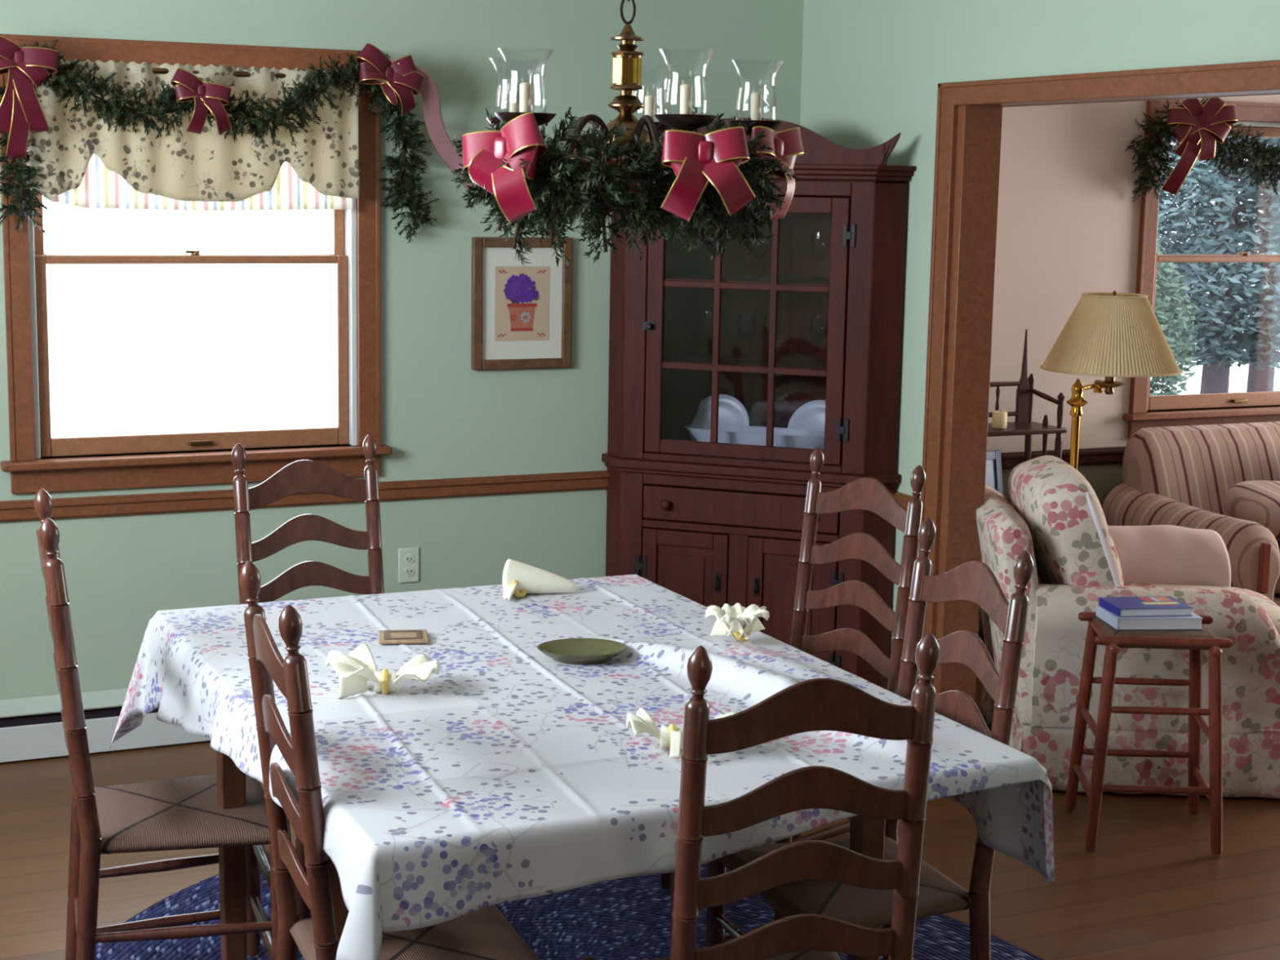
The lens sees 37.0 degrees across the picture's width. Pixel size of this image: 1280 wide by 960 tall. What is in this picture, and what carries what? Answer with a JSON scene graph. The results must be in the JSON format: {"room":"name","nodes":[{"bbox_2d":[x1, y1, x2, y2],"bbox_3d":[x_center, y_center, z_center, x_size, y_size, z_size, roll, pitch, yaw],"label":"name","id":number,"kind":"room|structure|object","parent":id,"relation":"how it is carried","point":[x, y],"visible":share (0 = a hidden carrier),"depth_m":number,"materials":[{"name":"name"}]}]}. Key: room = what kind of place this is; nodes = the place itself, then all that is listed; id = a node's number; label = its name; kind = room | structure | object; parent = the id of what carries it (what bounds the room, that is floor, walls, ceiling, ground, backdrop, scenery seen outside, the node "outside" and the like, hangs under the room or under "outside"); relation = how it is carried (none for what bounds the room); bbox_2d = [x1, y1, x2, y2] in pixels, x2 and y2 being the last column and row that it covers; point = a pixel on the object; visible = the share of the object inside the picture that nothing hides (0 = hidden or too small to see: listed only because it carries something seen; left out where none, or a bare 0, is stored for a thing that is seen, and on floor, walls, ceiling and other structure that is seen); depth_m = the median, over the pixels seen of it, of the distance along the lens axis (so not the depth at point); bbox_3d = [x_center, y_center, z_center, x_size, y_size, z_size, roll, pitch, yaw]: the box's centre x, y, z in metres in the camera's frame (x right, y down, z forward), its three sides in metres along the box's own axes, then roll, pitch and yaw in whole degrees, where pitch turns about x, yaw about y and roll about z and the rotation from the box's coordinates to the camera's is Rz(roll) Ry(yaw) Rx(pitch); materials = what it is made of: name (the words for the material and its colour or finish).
{"room":"dining room","nodes":[
{"label":"dining room","id":0,"kind":"room"},
{"bbox_2d":[0,0,1279,699],"bbox_3d":[0.376,-0.540,6.683,8.900,2.520,0.160,-3,10,-25],"label":"wall","id":1,"kind":"structure","parent":0,"point":[442,417],"depth_m":6.19,"materials":[{"name":"green paint"}]},
{"bbox_2d":[0,688,211,762],"bbox_3d":[-1.995,0.754,5.663,3.380,0.179,0.061,-3,10,-25],"label":"baseboard heater","id":2,"kind":"object","parent":1,"relation":"attached to","point":[31,727],"visible":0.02,"depth_m":5.77,"materials":[{"name":"white metal"}]},
{"bbox_2d":[0,688,128,718],"bbox_3d":[-1.995,0.743,5.661,3.380,0.155,0.061,-3,10,-25],"label":"hood","id":3,"kind":"object","parent":2,"relation":"attached to","point":[108,704],"depth_m":5.77,"materials":[{"name":"paint"}]},
{"bbox_2d":[0,34,391,493],"bbox_3d":[-1.352,-0.648,5.821,1.181,1.323,0.205,-3,10,-25],"label":"window","id":4,"kind":"structure","parent":1,"relation":"in","point":[356,248],"depth_m":5.80,"materials":[{"name":"brown wood"}]},
{"bbox_2d":[29,58,359,210],"bbox_3d":[-1.310,-1.013,5.667,0.970,0.426,0.108,-3,10,-25],"label":"window valance","id":5,"kind":"object","parent":4,"relation":"attached to","point":[86,165],"visible":0.84,"depth_m":5.64,"materials":[{"name":"beige fabric"}]},
{"bbox_2d":[0,38,439,244],"bbox_3d":[-1.215,-0.992,5.631,1.378,0.596,0.215,-3,10,-25],"label":"evergreen garland","id":6,"kind":"object","parent":4,"relation":"attached to","point":[22,173],"visible":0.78,"depth_m":5.63,"materials":[{"name":"green plant"}]},
{"bbox_2d":[0,35,58,157],"bbox_3d":[-1.718,-1.065,5.303,0.215,0.339,0.073,-3,10,-25],"label":"ribbon bow","id":7,"kind":"object","parent":6,"relation":"attached to","point":[21,113],"visible":1,"depth_m":5.29,"materials":[{"name":"red fabric"}]},
{"bbox_2d":[170,67,231,135],"bbox_3d":[-1.262,-1.088,5.510,0.174,0.189,0.066,-3,10,-25],"label":"ribbon bow","id":8,"kind":"object","parent":6,"relation":"attached to","point":[187,86],"visible":0.99,"depth_m":5.50,"materials":[{"name":"red fabric"}]},
{"bbox_2d":[355,43,474,192],"bbox_3d":[-0.646,-1.090,5.870,0.501,0.463,0.104,-7,12,-43],"label":"ribbon bow","id":9,"kind":"object","parent":6,"relation":"attached to","point":[400,79],"visible":0.98,"depth_m":5.76,"materials":[{"name":"red fabric"}]},
{"bbox_2d":[0,470,608,522],"bbox_3d":[-1.825,0.091,5.654,3.785,0.062,0.026,-3,10,-25],"label":"trim","id":10,"kind":"structure","parent":1,"relation":"attached to","point":[217,500],"depth_m":6.00,"materials":[{"name":"brown wood"}]},
{"bbox_2d":[398,546,418,582],"bbox_3d":[-0.748,0.276,6.197,0.070,0.114,0.010,-3,10,-25],"label":"wall outlet","id":11,"kind":"object","parent":1,"relation":"attached to","point":[408,557],"visible":1,"depth_m":6.19,"materials":[{"name":"beige plastic"}]},
{"bbox_2d":[404,554,414,564],"bbox_3d":[-0.747,0.256,6.192,0.034,0.031,0.004,-3,10,-25],"label":"socket","id":12,"kind":"object","parent":11,"relation":"attached to","point":[408,558],"depth_m":6.19,"materials":[{"name":"beige plastic"}]},
{"bbox_2d":[404,567,414,576],"bbox_3d":[-0.747,0.297,6.198,0.034,0.031,0.004,-3,10,-25],"label":"socket","id":13,"kind":"object","parent":11,"relation":"attached to","point":[408,571],"depth_m":6.20,"materials":[{"name":"beige plastic"}]},
{"bbox_2d":[471,236,573,369],"bbox_3d":[-0.383,-0.574,6.219,0.344,0.426,0.024,-3,10,-25],"label":"framed picture","id":14,"kind":"object","parent":1,"relation":"attached to","point":[522,317],"visible":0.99,"depth_m":6.22,"materials":[{"name":"white paper"}]},
{"bbox_2d":[494,266,550,341],"bbox_3d":[-0.382,-0.573,6.220,0.190,0.242,0.003,-3,10,-25],"label":"print","id":15,"kind":"object","parent":14,"relation":"attached to","point":[522,294],"depth_m":6.22,"materials":[{"name":"beige paper"}]},
{"bbox_2d":[977,628,985,645],"bbox_3d":[2.488,0.551,7.752,4.080,0.110,0.015,-3,10,-25],"label":"baseboard","id":16,"kind":"structure","parent":1,"relation":"attached to","point":[980,633],"depth_m":7.19,"materials":[{"name":"brown wood"}]},
{"bbox_2d":[1000,446,1125,469],"bbox_3d":[2.503,-0.131,7.640,4.080,0.062,0.026,-3,10,-25],"label":"trim","id":17,"kind":"structure","parent":1,"relation":"attached to","point":[1100,455],"depth_m":7.26,"materials":[{"name":"brown wood"}]},
{"bbox_2d":[1122,99,1279,438],"bbox_3d":[2.377,-0.828,7.534,1.186,1.283,0.205,-3,10,-25],"label":"window","id":18,"kind":"structure","parent":1,"relation":"in","point":[1258,114],"depth_m":7.40,"materials":[{"name":"brown wood"}]},
{"bbox_2d":[1124,97,1279,202],"bbox_3d":[2.377,-1.261,7.264,1.195,0.428,0.219,-3,10,-25],"label":"evergreen garland","id":19,"kind":"object","parent":18,"relation":"attached to","point":[1156,148],"visible":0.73,"depth_m":7.14,"materials":[{"name":"green plant"}]},
{"bbox_2d":[1160,97,1238,195],"bbox_3d":[2.057,-1.233,7.035,0.263,0.371,0.078,2,9,5],"label":"ribbon bow","id":20,"kind":"object","parent":19,"relation":"attached to","point":[1198,126],"visible":0.94,"depth_m":7.01,"materials":[{"name":"red fabric"}]},
{"bbox_2d":[0,675,1279,959],"bbox_3d":[1.879,1.291,3.619,8.900,0.100,7.730,-3,10,-25],"label":"floor","id":21,"kind":"structure","parent":0,"point":[1153,886],"depth_m":4.94,"materials":[{"name":"brown wood"}]},
{"bbox_2d":[94,862,1044,959],"bbox_3d":[-0.013,1.192,3.672,2.340,0.009,3.280,-3,10,-25],"label":"braided rug","id":22,"kind":"object","parent":21,"relation":"on","point":[626,918],"visible":0.21,"depth_m":4.53,"materials":[{"name":"blue fabric"}]},
{"bbox_2d":[34,488,278,959],"bbox_3d":[-0.989,0.571,3.943,0.460,1.079,0.468,-2,9,-19],"label":"chair","id":23,"kind":"object","parent":22,"relation":"on","point":[183,813],"visible":0.91,"depth_m":3.83,"materials":[{"name":"red wood"}]},
{"bbox_2d":[231,434,384,919],"bbox_3d":[-0.723,0.459,4.688,0.468,1.079,0.460,-5,11,-35],"label":"chair","id":24,"kind":"object","parent":22,"relation":"on","point":[303,475],"visible":0.31,"depth_m":4.80,"materials":[{"name":"brown wood"}]},
{"bbox_2d":[239,560,539,959],"bbox_3d":[-0.414,0.689,3.253,0.460,1.079,0.468,-2,10,-21],"label":"chair","id":25,"kind":"object","parent":22,"relation":"on","point":[484,933],"visible":0.82,"depth_m":3.20,"materials":[{"name":"red wood"}]},
{"bbox_2d":[216,750,885,959],"bbox_3d":[-0.206,0.768,3.847,1.175,0.764,1.650,-3,10,-25],"label":"dining table","id":26,"kind":"object","parent":22,"relation":"on","point":[867,834],"visible":0.09,"depth_m":3.95,"materials":[{"name":"brown wood"}]},
{"bbox_2d":[109,574,1054,959],"bbox_3d":[-0.219,0.511,3.830,1.386,0.372,1.854,-3,10,-25],"label":"tablecloth","id":27,"kind":"object","parent":26,"relation":"on","point":[514,771],"visible":0.79,"depth_m":3.38,"materials":[{"name":"white fabric"}]},
{"bbox_2d":[325,642,439,698],"bbox_3d":[-0.488,0.373,3.630,0.214,0.084,0.201,0,9,-7],"label":"folded napkin","id":28,"kind":"object","parent":27,"relation":"on","point":[353,669],"visible":1,"depth_m":3.61,"materials":[{"name":"beige fabric"}]},
{"bbox_2d":[377,629,428,644],"bbox_3d":[-0.501,0.331,4.050,0.104,0.008,0.100,0,9,-9],"label":"coaster","id":29,"kind":"object","parent":27,"relation":"on","point":[408,636],"visible":1,"depth_m":4.03,"materials":[{"name":"beige wood"}]},
{"bbox_2d":[502,559,575,600],"bbox_3d":[-0.257,0.227,4.514,0.197,0.083,0.116,-6,11,-37],"label":"folded napkin","id":30,"kind":"object","parent":27,"relation":"on","point":[519,579],"visible":1,"depth_m":4.49,"materials":[{"name":"beige fabric"}]},
{"bbox_2d":[537,638,626,663],"bbox_3d":[-0.118,0.351,3.909,0.184,0.022,0.151,-1,9,-11],"label":"oval dish","id":31,"kind":"object","parent":27,"relation":"on","point":[572,651],"visible":1,"depth_m":3.93,"materials":[{"name":"green ceramic"}]},
{"bbox_2d":[626,706,738,757],"bbox_3d":[0.076,0.437,3.288,0.200,0.063,0.148,2,9,5],"label":"folded napkin","id":32,"kind":"object","parent":27,"relation":"on","point":[671,736],"visible":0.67,"depth_m":3.28,"materials":[{"name":"beige fabric"}]},
{"bbox_2d":[705,602,768,642],"bbox_3d":[0.222,0.305,4.064,0.164,0.071,0.136,-8,12,-44],"label":"folded napkin","id":33,"kind":"object","parent":27,"relation":"on","point":[737,621],"visible":1,"depth_m":4.04,"materials":[{"name":"beige fabric"}]},
{"bbox_2d":[582,632,940,959],"bbox_3d":[0.184,0.731,3.054,0.468,1.079,0.460,-2,9,-17],"label":"chair","id":34,"kind":"object","parent":22,"relation":"on","point":[820,704],"visible":1,"depth_m":2.82,"materials":[{"name":"red wood"}]},
{"bbox_2d":[660,446,926,920],"bbox_3d":[0.373,0.490,4.614,0.460,1.079,0.468,-6,11,-36],"label":"chair","id":35,"kind":"object","parent":22,"relation":"on","point":[868,494],"visible":0.31,"depth_m":4.69,"materials":[{"name":"red wood"}]},
{"bbox_2d":[706,517,1033,959],"bbox_3d":[0.429,0.642,3.648,0.460,1.079,0.468,-2,9,-21],"label":"chair","id":36,"kind":"object","parent":22,"relation":"on","point":[973,581],"visible":0.46,"depth_m":3.58,"materials":[{"name":"red wood"}]},
{"bbox_2d":[601,117,916,689],"bbox_3d":[0.417,-0.209,6.406,1.045,1.951,0.606,4,9,20],"label":"tall cabinet","id":37,"kind":"object","parent":21,"relation":"on","point":[705,528],"visible":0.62,"depth_m":6.21,"materials":[{"name":"brown wood"}]},
{"bbox_2d":[684,424,711,441],"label":"serving bowl","id":38,"kind":"object","parent":37,"relation":"on","point":[701,433],"depth_m":6.37,"materials":[{"name":"white ceramic"}]},
{"bbox_2d":[688,394,749,440],"bbox_3d":[0.267,-0.186,6.498,0.216,0.205,0.071,4,9,20],"label":"plate","id":39,"kind":"object","parent":37,"relation":"on","point":[731,411],"visible":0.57,"depth_m":6.51,"materials":[{"name":"white ceramic"}]},
{"bbox_2d":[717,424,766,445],"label":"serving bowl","id":40,"kind":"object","parent":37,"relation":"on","point":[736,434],"depth_m":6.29,"materials":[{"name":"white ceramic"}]},
{"bbox_2d":[737,312,756,359],"bbox_3d":[0.352,-0.471,6.304,0.064,0.155,0.064,-3,10,-25],"label":"wine glass","id":41,"kind":"object","parent":37,"relation":"in","point":[740,313],"visible":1,"depth_m":6.30,"materials":[{"name":"white"}]},
{"bbox_2d":[773,427,824,449],"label":"serving bowl","id":42,"kind":"object","parent":37,"relation":"on","point":[783,437],"depth_m":6.23,"materials":[{"name":"white ceramic"}]},
{"bbox_2d":[787,400,825,431],"bbox_3d":[0.596,-0.162,6.379,0.216,0.205,0.071,4,9,20],"label":"plate","id":43,"kind":"object","parent":37,"relation":"on","point":[811,415],"visible":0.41,"depth_m":6.41,"materials":[{"name":"white ceramic"}]},
{"bbox_2d":[987,328,1066,505],"bbox_3d":[1.256,0.088,6.896,0.495,1.244,0.220,-3,10,-25],"label":"shelf unit","id":44,"kind":"object","parent":21,"relation":"on","point":[1023,424],"visible":0.27,"depth_m":6.95,"materials":[{"name":"brown wood"}]},
{"bbox_2d":[985,449,1003,495],"bbox_3d":[1.241,-0.002,6.845,0.150,0.200,0.043,-6,11,-38],"label":"photo frame","id":45,"kind":"object","parent":44,"relation":"on","point":[993,475],"visible":0.27,"depth_m":6.87,"materials":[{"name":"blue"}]},
{"bbox_2d":[985,459,995,489],"bbox_3d":[1.240,-0.002,6.845,0.090,0.135,0.022,-6,11,-38],"label":"photo","id":46,"kind":"object","parent":45,"relation":"attached to","point":[990,475],"depth_m":6.86},
{"bbox_2d":[991,409,1007,428],"bbox_3d":[1.281,-0.218,6.813,0.052,0.066,0.052,-3,10,-25],"label":"pillar candle","id":47,"kind":"object","parent":44,"relation":"on","point":[999,417],"visible":1,"depth_m":6.79,"materials":[{"name":"beige wax"}]},
{"bbox_2d":[987,421,1066,436],"bbox_3d":[1.261,-0.181,6.854,0.495,0.018,0.220,-3,10,-25],"label":"shelf","id":48,"kind":"object","parent":44,"relation":"attached to","point":[1016,428],"depth_m":6.84,"materials":[{"name":"brown wood"}]},
{"bbox_2d":[1040,290,1182,470],"bbox_3d":[1.518,0.092,6.305,0.464,1.428,0.448,-3,10,-25],"label":"floor lamp","id":49,"kind":"object","parent":21,"relation":"on","point":[1111,335],"visible":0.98,"depth_m":6.10,"materials":[{"name":"beige fabric"}]},
{"bbox_2d":[1095,376,1124,394],"bbox_3d":[1.533,-0.332,6.242,0.094,0.105,0.094,-3,10,-25],"label":"socket","id":50,"kind":"object","parent":49,"relation":"attached to","point":[1108,384],"depth_m":6.23,"materials":[{"name":"gold metal"}]},
{"bbox_2d":[976,455,1279,798],"bbox_3d":[1.519,0.394,5.948,0.974,0.917,0.904,1,9,3],"label":"floral armchair","id":51,"kind":"object","parent":21,"relation":"on","point":[1055,515],"visible":0.69,"depth_m":5.56,"materials":[{"name":"fabric"}]},
{"bbox_2d":[1008,455,1124,586],"bbox_3d":[1.304,0.163,5.883,0.306,0.448,0.600,1,9,3],"label":"cushion","id":52,"kind":"object","parent":51,"relation":"on","point":[1064,517],"depth_m":5.61,"materials":[{"name":"fabric"}]},
{"bbox_2d":[1108,524,1231,586],"bbox_3d":[1.695,0.294,6.283,0.415,0.294,0.297,1,9,3],"label":"pillow","id":53,"kind":"object","parent":51,"relation":"on","point":[1165,554],"visible":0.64,"depth_m":6.15,"materials":[{"name":"pink fabric"}]},
{"bbox_2d":[1123,582,1279,635],"bbox_3d":[1.625,0.442,5.950,0.760,0.170,0.570,1,9,3],"label":"seat cushion","id":54,"kind":"object","parent":51,"relation":"on","point":[1273,610],"depth_m":6.04,"materials":[{"name":"fabric"}]},
{"bbox_2d":[1065,611,1232,854],"bbox_3d":[1.395,0.678,5.239,0.377,0.585,0.390,2,9,4],"label":"stool","id":55,"kind":"object","parent":21,"relation":"on","point":[1099,632],"visible":0.84,"depth_m":5.09,"materials":[{"name":"red wood"}]},
{"bbox_2d":[1095,604,1203,629],"bbox_3d":[1.381,0.371,5.196,0.236,0.030,0.170,0,9,-6],"label":"paperback book","id":56,"kind":"object","parent":55,"relation":"on","point":[1193,621],"visible":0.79,"depth_m":5.12,"materials":[{"name":"paper"}]},
{"bbox_2d":[1098,595,1192,617],"bbox_3d":[1.373,0.343,5.201,0.206,0.022,0.145,0,9,-9],"label":"paperback book","id":57,"kind":"object","parent":56,"relation":"on","point":[1160,606],"visible":1,"depth_m":5.16,"materials":[{"name":"paper"}]},
{"bbox_2d":[1138,596,1179,605],"bbox_3d":[1.409,0.330,5.217,0.099,0.001,0.099,0,9,-9],"label":"print","id":58,"kind":"object","parent":57,"relation":"on","point":[1143,601],"depth_m":5.21,"materials":[{"name":"multicoloured paper"}]},
{"bbox_2d":[1101,421,1279,606],"bbox_3d":[2.912,0.240,7.308,2.340,0.875,0.814,-3,10,-25],"label":"striped sofa","id":59,"kind":"object","parent":21,"relation":"on","point":[1180,476],"visible":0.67,"depth_m":7.06,"materials":[{"name":"beige fabric"}]},
{"bbox_2d":[1224,480,1279,541],"bbox_3d":[2.385,0.116,6.893,0.519,0.206,0.342,-1,9,-15],"label":"cushion","id":60,"kind":"object","parent":59,"relation":"on","point":[1257,501],"visible":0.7,"depth_m":6.79,"materials":[{"name":"fabric"}]},
{"bbox_2d":[1274,540,1279,594],"bbox_3d":[2.373,0.288,6.960,0.631,0.160,0.580,-3,10,-25],"label":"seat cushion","id":61,"kind":"object","parent":59,"relation":"on","point":[1277,591],"depth_m":6.63,"materials":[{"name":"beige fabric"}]},
{"bbox_2d":[800,0,1279,658],"bbox_3d":[2.130,0.002,3.412,0.130,2.520,7.330,-3,10,-25],"label":"wall","id":62,"kind":"structure","parent":0,"point":[872,70],"depth_m":5.85,"materials":[{"name":"green paint"}]},
{"bbox_2d":[892,491,920,509],"bbox_3d":[0.845,0.080,6.037,0.026,0.062,0.173,-3,10,-25],"label":"trim","id":63,"kind":"structure","parent":62,"relation":"attached to","point":[903,499],"depth_m":6.05,"materials":[{"name":"brown wood"}]},
{"bbox_2d":[916,59,1279,702],"bbox_3d":[1.434,-0.013,4.929,0.180,2.057,2.275,-3,10,-25],"label":"doorway","id":64,"kind":"structure","parent":62,"relation":"in","point":[969,114],"depth_m":5.78,"materials":[{"name":"brown wood"}]},
{"bbox_3d":[1.926,-1.297,3.215,8.900,0.100,7.730,-3,10,-25],"label":"ceiling","id":65,"kind":"structure","parent":0,"visible":0},
{"bbox_2d":[485,0,785,181],"bbox_3d":[-0.010,-0.934,3.499,0.576,0.773,0.555,-3,10,-25],"label":"chandelier","id":66,"kind":"object","parent":65,"relation":"hanging from","point":[627,62],"visible":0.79,"depth_m":3.52,"materials":[{"name":"gold metal"}]},
{"bbox_2d":[449,105,799,266],"bbox_3d":[-0.039,-0.547,3.582,0.634,0.296,0.637,0,9,-5],"label":"wreath","id":67,"kind":"object","parent":66,"relation":"attached to","point":[568,187],"visible":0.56,"depth_m":3.38,"materials":[{"name":"green plant"}]},
{"bbox_2d":[462,111,546,223],"bbox_3d":[-0.243,-0.549,3.370,0.179,0.194,0.071,7,10,32],"label":"ribbon bow","id":68,"kind":"object","parent":67,"relation":"attached to","point":[521,137],"visible":1,"depth_m":3.34,"materials":[{"name":"red fabric"}]},
{"bbox_2d":[570,133,641,195],"bbox_3d":[-0.063,-0.602,3.698,0.156,0.134,0.066,1,9,-1],"label":"ribbon bow","id":69,"kind":"object","parent":67,"relation":"attached to","point":[602,153],"visible":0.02,"depth_m":3.69,"materials":[{"name":"red fabric"}]},
{"bbox_2d":[660,126,755,221],"bbox_3d":[0.117,-0.520,3.256,0.164,0.162,0.067,1,9,-1],"label":"ribbon bow","id":70,"kind":"object","parent":67,"relation":"attached to","point":[695,158],"visible":1,"depth_m":3.24,"materials":[{"name":"red fabric"}]},
{"bbox_2d":[748,125,804,220],"bbox_3d":[0.254,-0.568,3.543,0.066,0.172,0.156,8,12,39],"label":"ribbon bow","id":71,"kind":"object","parent":67,"relation":"attached to","point":[787,144],"visible":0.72,"depth_m":3.54,"materials":[{"name":"red fabric"}]},
{"label":"outside","id":72,"kind":"structure","parent":0,"visible":0},
{"bbox_2d":[44,242,1279,437],"bbox_3d":[-4.830,-3.196,34.175,80.000,0.200,53.770,-3,10,-25],"label":"snowy ground","id":73,"kind":"structure","parent":72,"point":[134,348],"depth_m":24.16,"materials":[{"name":"white snow"}]},
{"bbox_2d":[1149,239,1199,395],"bbox_3d":[3.626,-1.060,14.904,1.449,2.049,1.454,-3,10,-25],"label":"leafy tree","id":74,"kind":"object","parent":73,"relation":"on","point":[1172,286],"visible":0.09,"depth_m":14.60,"materials":[{"name":"green plant"}]},
{"bbox_2d":[1156,136,1279,394],"bbox_3d":[5.041,-3.490,16.292,2.468,6.457,2.446,-3,10,-25],"label":"leafy tree","id":75,"kind":"object","parent":73,"relation":"on","point":[1220,327],"visible":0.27,"depth_m":16.04,"materials":[{"name":"green plant"}]},
{"bbox_2d":[1157,137,1279,391],"bbox_3d":[5.969,-4.253,17.716,3.072,7.558,3.030,-2,9,-16],"label":"leafy tree","id":76,"kind":"object","parent":73,"relation":"on","point":[1262,380],"visible":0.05,"depth_m":18.11,"materials":[{"name":"green plant"}]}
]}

